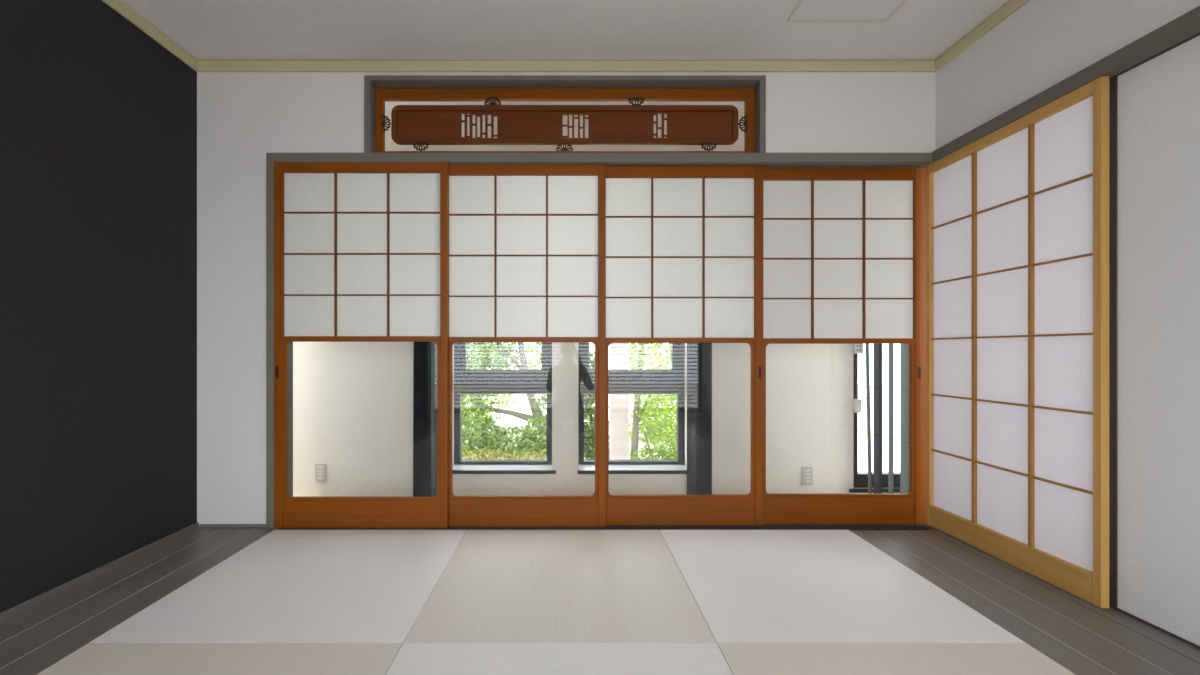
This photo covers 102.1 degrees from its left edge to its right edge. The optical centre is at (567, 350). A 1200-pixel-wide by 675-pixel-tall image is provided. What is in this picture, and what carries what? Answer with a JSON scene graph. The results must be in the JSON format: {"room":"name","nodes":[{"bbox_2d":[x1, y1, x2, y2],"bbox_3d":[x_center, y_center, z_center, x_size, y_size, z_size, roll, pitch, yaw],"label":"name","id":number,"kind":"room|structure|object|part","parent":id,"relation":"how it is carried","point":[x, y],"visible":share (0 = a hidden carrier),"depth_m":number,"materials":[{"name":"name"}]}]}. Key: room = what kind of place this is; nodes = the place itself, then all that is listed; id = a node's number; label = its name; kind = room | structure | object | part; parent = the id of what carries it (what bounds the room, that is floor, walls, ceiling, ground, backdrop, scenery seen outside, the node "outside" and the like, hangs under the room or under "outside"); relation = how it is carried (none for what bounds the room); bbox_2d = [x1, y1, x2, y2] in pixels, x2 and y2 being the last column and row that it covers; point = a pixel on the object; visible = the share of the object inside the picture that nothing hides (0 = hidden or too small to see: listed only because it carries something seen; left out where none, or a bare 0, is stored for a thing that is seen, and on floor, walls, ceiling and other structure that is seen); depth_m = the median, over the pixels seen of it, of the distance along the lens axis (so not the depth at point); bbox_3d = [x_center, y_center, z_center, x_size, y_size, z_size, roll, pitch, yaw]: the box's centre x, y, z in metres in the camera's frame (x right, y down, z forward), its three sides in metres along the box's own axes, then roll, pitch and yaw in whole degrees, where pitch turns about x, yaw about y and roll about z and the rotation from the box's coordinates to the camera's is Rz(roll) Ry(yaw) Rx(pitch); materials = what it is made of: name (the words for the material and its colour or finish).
{"room":"traditional dwelling","nodes":[
{"label":"traditional dwelling","id":0,"kind":"room"},
{"bbox_2d":[0,0,196,612],"bbox_3d":[-2.030,-0.285,0.570,0.150,2.485,4.240,0,0,0],"label":"wall","id":1,"kind":"structure","parent":0,"point":[98,118],"depth_m":1.98,"materials":[{"name":"black paint"}]},
{"bbox_2d":[0,522,198,620],"bbox_3d":[-1.950,0.914,0.500,0.010,0.026,4.100,0,0,0],"label":"baseboard","id":2,"kind":"structure","parent":1,"relation":"attached to","point":[31,602],"depth_m":1.96,"materials":[{"name":"grey wood"}]},
{"bbox_2d":[102,0,196,70],"bbox_3d":[-1.948,-1.496,0.493,0.014,0.056,4.086,0,0,0],"label":"trim","id":3,"kind":"structure","parent":1,"relation":"attached to","point":[118,6],"depth_m":2.26,"materials":[{"name":"brown wood"}]},
{"bbox_2d":[121,0,1009,108],"bbox_3d":[0.547,-1.603,0.850,5.405,0.150,5.200,0,0,0],"label":"ceiling","id":4,"kind":"structure","parent":0,"point":[205,29],"depth_m":2.29,"materials":[{"name":"paint"}]},
{"bbox_2d":[787,0,907,21],"bbox_3d":[1.245,-1.525,2.008,0.466,0.006,0.466,0,0,0],"label":"ceiling hatch","id":5,"kind":"object","parent":4,"relation":"attached to","point":[806,10],"visible":1,"depth_m":2.17,"materials":[{"name":"paint"}]},
{"bbox_2d":[197,72,934,523],"bbox_3d":[-0.040,-0.285,2.620,4.131,2.485,0.140,0,0,0],"label":"wall","id":6,"kind":"structure","parent":0,"point":[242,117],"depth_m":2.55,"materials":[{"name":"paint"}]},
{"bbox_2d":[198,524,265,527],"bbox_3d":[-1.763,0.919,2.545,0.363,0.016,0.010,0,0,0],"label":"baseboard","id":7,"kind":"structure","parent":6,"relation":"attached to","point":[199,525],"depth_m":2.54,"materials":[{"name":"grey paint"}]},
{"bbox_2d":[266,162,292,527],"bbox_3d":[-1.562,-0.017,2.625,0.040,1.947,0.180,0,0,0],"label":"trim","id":8,"kind":"structure","parent":6,"relation":"attached to","point":[269,165],"depth_m":2.54,"materials":[{"name":"brown wood"}]},
{"bbox_2d":[274,161,448,527],"bbox_3d":[-1.086,-0.033,2.548,0.909,1.926,0.028,0,0,0],"label":"sliding door","id":9,"kind":"structure","parent":6,"relation":"in","point":[361,249],"depth_m":2.55,"materials":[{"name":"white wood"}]},
{"bbox_3d":[-1.083,-0.967,2.549,0.827,0.058,0.024,0,0,0],"label":"rail","id":10,"kind":"part","parent":9,"relation":"part of","materials":[{"name":"orange wood"}]},
{"bbox_3d":[-1.083,-0.065,2.549,0.827,0.024,0.024,0,0,0],"label":"rail","id":11,"kind":"part","parent":9,"relation":"part of","materials":[{"name":"orange wood"}]},
{"bbox_3d":[-1.083,-0.507,2.554,0.827,0.861,0.001,0,0,0],"label":"paper pane","id":12,"kind":"part","parent":9,"relation":"part of","materials":[{"name":"white paper"}]},
{"bbox_2d":[449,164,605,526],"bbox_3d":[-0.240,-0.032,2.577,0.881,1.929,0.026,0,0,0],"label":"sliding door","id":13,"kind":"structure","parent":6,"relation":"in","point":[527,242],"depth_m":2.58,"materials":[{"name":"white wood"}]},
{"bbox_3d":[-0.237,-0.965,2.577,0.794,0.061,0.024,0,0,0],"label":"rail","id":14,"kind":"part","parent":13,"relation":"part of","materials":[{"name":"orange wood"}]},
{"bbox_3d":[-0.237,-0.504,2.582,0.794,0.861,0.001,0,0,0],"label":"paper pane","id":15,"kind":"part","parent":13,"relation":"part of","materials":[{"name":"white paper"}]},
{"bbox_3d":[-0.237,-0.062,2.577,0.794,0.024,0.024,0,0,0],"label":"rail","id":16,"kind":"part","parent":13,"relation":"part of","materials":[{"name":"orange wood"}]},
{"bbox_2d":[375,88,754,152],"bbox_3d":[-0.017,-1.240,2.615,2.048,0.351,0.039,0,0,0],"label":"transom panel","id":17,"kind":"object","parent":6,"relation":"attached to","point":[419,125],"visible":1,"depth_m":2.61,"materials":[{"name":"orange wood"}]},
{"bbox_3d":[-0.018,-1.071,2.620,1.955,0.012,0.028,0,0,0],"label":"frame rail","id":18,"kind":"part","parent":17,"relation":"part of","materials":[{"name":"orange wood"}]},
{"bbox_3d":[-0.018,-1.387,2.620,1.955,0.058,0.028,0,0,0],"label":"frame rail","id":19,"kind":"part","parent":17,"relation":"part of","materials":[{"name":"orange wood"}]},
{"bbox_3d":[-0.017,-1.220,2.609,1.868,0.207,0.016,0,0,0],"label":"board moulding","id":20,"kind":"part","parent":17,"relation":"part of","materials":[{"name":"red wood"}]},
{"bbox_2d":[364,75,765,152],"bbox_3d":[-0.016,-1.242,2.610,2.106,0.405,0.150,0,0,0],"label":"trim","id":21,"kind":"structure","parent":6,"relation":"attached to","point":[371,82],"depth_m":2.55,"materials":[{"name":"wood"}]},
{"bbox_2d":[196,60,935,71],"bbox_3d":[-0.009,-1.496,2.543,3.891,0.056,0.014,0,0,0],"label":"trim","id":22,"kind":"structure","parent":6,"relation":"attached to","point":[202,65],"depth_m":2.54,"materials":[{"name":"brown wood"}]},
{"bbox_2d":[266,153,931,166],"bbox_3d":[0.217,-1.013,2.610,3.598,0.053,0.150,0,0,0],"label":"trim","id":23,"kind":"structure","parent":6,"relation":"attached to","point":[765,159],"depth_m":2.54,"materials":[{"name":"grey paint"}]},
{"bbox_2d":[277,524,937,530],"bbox_3d":[0.237,0.944,2.595,3.558,0.026,0.180,0,0,0],"label":"trim","id":24,"kind":"structure","parent":6,"relation":"attached to","point":[871,527],"depth_m":2.56,"materials":[{"name":"wood"}]},
{"bbox_2d":[606,165,762,525],"bbox_3d":[0.604,-0.030,2.605,0.886,1.932,0.028,0,0,0],"label":"sliding door","id":25,"kind":"structure","parent":6,"relation":"in","point":[684,243],"depth_m":2.61,"materials":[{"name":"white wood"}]},
{"bbox_3d":[0.602,-0.501,2.611,0.802,0.861,0.001,0,0,0],"label":"paper pane","id":26,"kind":"part","parent":25,"relation":"part of","materials":[{"name":"white paper"}]},
{"bbox_3d":[0.602,-0.964,2.606,0.802,0.064,0.024,0,0,0],"label":"rail","id":27,"kind":"part","parent":25,"relation":"part of","materials":[{"name":"orange wood"}]},
{"bbox_3d":[0.602,-0.059,2.606,0.802,0.024,0.024,0,0,0],"label":"rail","id":28,"kind":"part","parent":25,"relation":"part of","materials":[{"name":"orange wood"}]},
{"bbox_2d":[763,167,925,523],"bbox_3d":[1.492,-0.029,2.633,0.958,1.935,0.028,0,0,0],"label":"sliding door","id":29,"kind":"structure","parent":6,"relation":"in","point":[844,248],"depth_m":2.64,"materials":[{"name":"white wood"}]},
{"bbox_3d":[1.468,-0.498,2.639,0.825,0.861,0.001,0,0,0],"label":"paper pane","id":30,"kind":"part","parent":29,"relation":"part of","materials":[{"name":"white paper"}]},
{"bbox_3d":[1.468,-0.962,2.634,0.825,0.067,0.024,0,0,0],"label":"rail","id":31,"kind":"part","parent":29,"relation":"part of","materials":[{"name":"orange wood"}]},
{"bbox_3d":[1.468,-0.056,2.634,0.825,0.024,0.024,0,0,0],"label":"rail","id":32,"kind":"part","parent":29,"relation":"part of","materials":[{"name":"orange wood"}]},
{"bbox_2d":[293,109,852,495],"bbox_3d":[0.425,-0.261,3.190,5.450,2.535,0.280,0,0,0],"label":"wall","id":33,"kind":"structure","parent":0,"point":[353,401],"depth_m":3.05,"materials":[{"name":"beige paint"}]},
{"bbox_2d":[315,463,326,481],"bbox_3d":[-1.555,0.766,3.044,0.070,0.116,0.012,0,0,0],"label":"wall outlet","id":34,"kind":"object","parent":33,"relation":"attached to","point":[320,468],"visible":1,"depth_m":3.04,"materials":[{"name":"plastic"}]},
{"bbox_2d":[413,150,447,495],"bbox_3d":[-0.830,-0.157,2.956,0.211,2.123,0.082,0,0,0],"label":"pillar","id":35,"kind":"structure","parent":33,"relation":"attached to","point":[425,353],"depth_m":2.94,"materials":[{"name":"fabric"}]},
{"bbox_3d":[-0.830,-1.196,2.955,0.211,0.045,0.044,0,0,0],"label":"head rail","id":36,"kind":"part","parent":35,"relation":"part of","materials":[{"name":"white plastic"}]},
{"bbox_2d":[453,342,555,473],"bbox_3d":[-0.417,-0.226,3.140,0.684,1.994,0.220,0,0,0],"label":"window","id":37,"kind":"structure","parent":33,"relation":"in","point":[466,381],"depth_m":3.20,"materials":[{"name":"metal"}]},
{"bbox_3d":[-0.417,0.760,3.040,0.684,0.021,0.020,0,0,0],"label":"sill","id":38,"kind":"part","parent":37,"relation":"part of","materials":[{"name":"black metal"}]},
{"bbox_2d":[578,342,686,473],"bbox_3d":[0.416,-0.226,3.140,0.713,1.994,0.220,0,0,0],"label":"window","id":39,"kind":"structure","parent":33,"relation":"in","point":[620,381],"depth_m":3.20,"materials":[{"name":"metal"}]},
{"bbox_3d":[0.416,0.760,3.040,0.713,0.021,0.020,0,0,0],"label":"sill","id":40,"kind":"part","parent":39,"relation":"part of","materials":[{"name":"grey metal"}]},
{"bbox_2d":[687,150,715,493],"bbox_3d":[0.812,-0.157,2.956,0.174,2.123,0.077,0,0,0],"label":"pillar","id":41,"kind":"structure","parent":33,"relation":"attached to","point":[699,355],"depth_m":2.94,"materials":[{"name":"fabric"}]},
{"bbox_2d":[801,466,812,484],"bbox_3d":[1.505,0.785,3.044,0.070,0.116,0.012,0,0,0],"label":"wall outlet","id":42,"kind":"object","parent":33,"relation":"attached to","point":[806,471],"visible":1,"depth_m":3.04,"materials":[{"name":"plastic"}]},
{"bbox_2d":[852,344,865,412],"bbox_3d":[1.822,0.142,3.024,0.062,0.485,0.052,0,0,0],"label":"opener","id":43,"kind":"object","parent":33,"relation":"attached to","point":[857,348],"visible":0.76,"depth_m":3.03,"materials":[{"name":"white plastic"}]},
{"bbox_3d":[1.814,0.153,3.038,0.010,0.294,0.010,0,0,0],"label":"rod","id":44,"kind":"part","parent":43,"relation":"part of","materials":[{"name":"metal"}]},
{"bbox_3d":[1.820,-0.042,3.039,0.056,0.116,0.022,0,0,0],"label":"control plate","id":45,"kind":"part","parent":43,"relation":"part of","materials":[{"name":"white plastic"}]},
{"bbox_2d":[849,353,899,492],"bbox_3d":[2.197,-0.168,3.078,0.855,2.110,0.095,0,0,0],"label":"window","id":46,"kind":"structure","parent":33,"relation":"in","point":[860,479],"depth_m":3.07,"materials":[{"name":"metal"}]},
{"bbox_3d":[2.197,0.877,3.040,0.855,0.021,0.020,0,0,0],"label":"sill","id":47,"kind":"part","parent":46,"relation":"part of","materials":[{"name":"grey metal"}]},
{"bbox_2d":[865,344,908,492],"bbox_3d":[2.094,-0.157,2.955,0.638,2.123,0.044,0,0,0],"label":"vertical blind","id":48,"kind":"object","parent":46,"relation":"attached to","point":[904,348],"visible":0.08,"depth_m":2.96,"materials":[{"name":"white plastic"}]},
{"bbox_2d":[0,527,1199,674],"bbox_3d":[-0.009,0.972,0.500,4.091,0.090,4.100,0,0,0],"label":"floor","id":49,"kind":"structure","parent":0,"point":[1082,640],"depth_m":1.76,"materials":[{"name":"grey wood"}]},
{"bbox_2d":[37,643,402,674],"bbox_3d":[-1.021,0.940,1.036,0.996,0.031,0.991,0,0,0],"label":"mat","id":50,"kind":"object","parent":49,"relation":"on","point":[92,658],"visible":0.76,"depth_m":1.45,"materials":[{"name":"beige wicker"}]},
{"bbox_2d":[89,530,466,642],"bbox_3d":[-1.021,0.940,2.019,0.996,0.031,0.970,0,0,0],"label":"mat","id":51,"kind":"object","parent":49,"relation":"on","point":[286,586],"visible":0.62,"depth_m":1.84,"materials":[{"name":"grey wicker"}]},
{"bbox_2d":[386,643,732,674],"bbox_3d":[-0.025,0.940,1.036,0.992,0.031,0.991,0,0,0],"label":"mat","id":52,"kind":"object","parent":49,"relation":"on","point":[412,658],"visible":1,"depth_m":1.45,"materials":[{"name":"grey wicker"}]},
{"bbox_2d":[404,530,715,642],"bbox_3d":[-0.025,0.940,2.019,0.992,0.031,0.970,0,0,0],"label":"mat","id":53,"kind":"object","parent":49,"relation":"on","point":[497,586],"visible":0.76,"depth_m":1.84,"materials":[{"name":"beige wicker"}]},
{"bbox_2d":[660,530,1024,644],"bbox_3d":[0.962,0.940,2.019,0.978,0.031,0.970,0,0,0],"label":"mat","id":54,"kind":"object","parent":49,"relation":"on","point":[748,586],"visible":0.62,"depth_m":1.84,"materials":[{"name":"grey wicker"}]},
{"bbox_2d":[718,643,1075,674],"bbox_3d":[0.962,0.940,1.036,0.978,0.031,0.991,0,0,0],"label":"mat","id":55,"kind":"object","parent":49,"relation":"on","point":[741,658],"visible":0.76,"depth_m":1.45,"materials":[{"name":"beige wicker"}]},
{"bbox_2d":[935,0,1199,149],"bbox_3d":[1.996,-0.285,0.500,0.120,2.485,4.100,0,0,0],"label":"wall","id":56,"kind":"structure","parent":0,"point":[1042,44],"depth_m":2.02,"materials":[{"name":"paint"}]},
{"bbox_2d":[935,0,1029,70],"bbox_3d":[1.929,-1.496,0.493,0.014,0.056,4.086,0,0,0],"label":"trim","id":57,"kind":"structure","parent":56,"relation":"attached to","point":[1011,6],"depth_m":2.26,"materials":[{"name":"brown wood"}]},
{"bbox_2d":[929,529,1199,662],"bbox_3d":[1.950,0.926,1.235,0.152,0.004,2.570,0,0,0],"label":"trim","id":58,"kind":"structure","parent":56,"relation":"attached to","point":[1187,654],"depth_m":1.73,"materials":[{"name":"grey wood"}]},
{"bbox_2d":[926,76,1108,607],"bbox_3d":[1.927,-0.035,2.160,0.030,1.916,0.851,0,0,0],"label":"screen","id":59,"kind":"object","parent":58,"relation":"on","point":[1017,216],"visible":1,"depth_m":2.04,"materials":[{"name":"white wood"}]},
{"bbox_3d":[1.927,-0.967,2.162,0.028,0.052,0.796,0,0,0],"label":"rail","id":60,"kind":"part","parent":59,"relation":"part of","materials":[{"name":"brown wood"}]},
{"bbox_3d":[1.927,0.869,2.162,0.028,0.108,0.796,0,0,0],"label":"rail","id":61,"kind":"part","parent":59,"relation":"part of","materials":[{"name":"brown wood"}]},
{"bbox_2d":[1109,33,1199,649],"bbox_3d":[1.968,-0.034,0.885,0.026,1.918,1.770,0,0,0],"label":"panel","id":62,"kind":"object","parent":58,"relation":"on","point":[1154,103],"visible":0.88,"depth_m":1.62,"materials":[{"name":"paper"}]},
{"bbox_3d":[1.968,-0.986,0.874,0.026,0.014,1.703,0,0,0],"label":"frame rail","id":63,"kind":"part","parent":62,"relation":"part of","materials":[{"name":"black paint"}]},
{"bbox_3d":[1.968,0.920,0.874,0.026,0.010,1.703,0,0,0],"label":"frame rail","id":64,"kind":"part","parent":62,"relation":"part of","materials":[{"name":"black paint"}]},
{"bbox_2d":[932,6,1199,162],"bbox_3d":[1.970,-1.014,1.242,0.131,0.058,2.584,0,0,0],"label":"trim","id":65,"kind":"structure","parent":56,"relation":"attached to","point":[1187,25],"depth_m":1.73,"materials":[{"name":"grey wood"}]},
{"label":"outside","id":66,"kind":"structure","parent":0,"visible":0},
{"bbox_2d":[462,385,899,471],"bbox_3d":[1.000,1.767,2.550,30.000,0.120,44.000,0,0,0],"label":"ground","id":67,"kind":"structure","parent":66,"point":[522,405],"depth_m":11.72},
{"bbox_2d":[462,342,540,435],"bbox_3d":[-1.384,-0.328,9.806,3.306,4.071,1.717,0,0,0],"label":"tree","id":68,"kind":"object","parent":67,"relation":"on","point":[537,352],"visible":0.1,"depth_m":9.68,"materials":[{"name":"green plant"}]},
{"bbox_2d":[462,342,546,435],"bbox_3d":[-1.129,-0.124,7.756,2.513,3.697,1.532,0,0,0],"label":"tree","id":69,"kind":"object","parent":67,"relation":"on","point":[496,350],"visible":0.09,"depth_m":7.65,"materials":[{"name":"green plant"}]},
{"bbox_2d":[462,413,546,459],"bbox_3d":[-0.945,1.262,6.354,1.706,0.892,0.828,0,0,0],"label":"shrub","id":70,"kind":"object","parent":67,"relation":"on","point":[492,438],"visible":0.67,"depth_m":6.20,"materials":[{"name":"green plant"}]},
{"bbox_2d":[462,448,546,459],"bbox_3d":[-0.723,1.399,5.399,1.511,0.617,0.630,0,0,0],"label":"shrub","id":71,"kind":"object","parent":67,"relation":"on","point":[471,454],"visible":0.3,"depth_m":5.41,"materials":[{"name":"green plant"}]},
{"bbox_2d":[584,346,594,459],"bbox_3d":[0.305,0.810,6.196,0.630,1.794,0.848,0,0,0],"label":"tree","id":72,"kind":"object","parent":67,"relation":"on","point":[589,399],"visible":0.23,"depth_m":6.00,"materials":[{"name":"green plant"}]},
{"bbox_3d":[0.294,0.975,6.205,0.085,1.464,0.056,0,0,21],"label":"stem","id":73,"kind":"part","parent":72,"relation":"part of","materials":[{"name":"green plant"}]},
{"bbox_2d":[609,343,628,459],"bbox_3d":[0.537,-0.283,5.095,0.269,3.980,0.250,0,0,0],"label":"concrete post","id":74,"kind":"object","parent":67,"relation":"on","point":[618,352],"visible":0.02,"depth_m":5.00,"materials":[{"name":"beige concrete"}]},
{"bbox_2d":[629,343,676,459],"bbox_3d":[1.243,-0.034,7.404,1.649,3.665,1.240,0,0,0],"label":"tree","id":75,"kind":"object","parent":67,"relation":"on","point":[641,353],"visible":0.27,"depth_m":7.31,"materials":[{"name":"green plant"}]},
{"bbox_2d":[629,432,676,459],"bbox_3d":[1.054,1.339,5.803,0.893,0.740,0.613,0,0,0],"label":"shrub","id":76,"kind":"object","parent":67,"relation":"on","point":[662,452],"visible":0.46,"depth_m":5.80,"materials":[{"name":"green plant"}]},
{"bbox_3d":[0.983,1.339,5.800,0.155,0.740,0.036,0,0,0],"label":"stem","id":77,"kind":"part","parent":76,"relation":"part of","materials":[{"name":"green plant"}]},
{"bbox_2d":[629,343,676,443],"bbox_3d":[1.957,-0.054,9.289,2.606,4.544,1.648,0,0,0],"label":"tree","id":78,"kind":"object","parent":67,"relation":"on","point":[641,429],"visible":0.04,"depth_m":9.14,"materials":[{"name":"green plant"}]}
]}

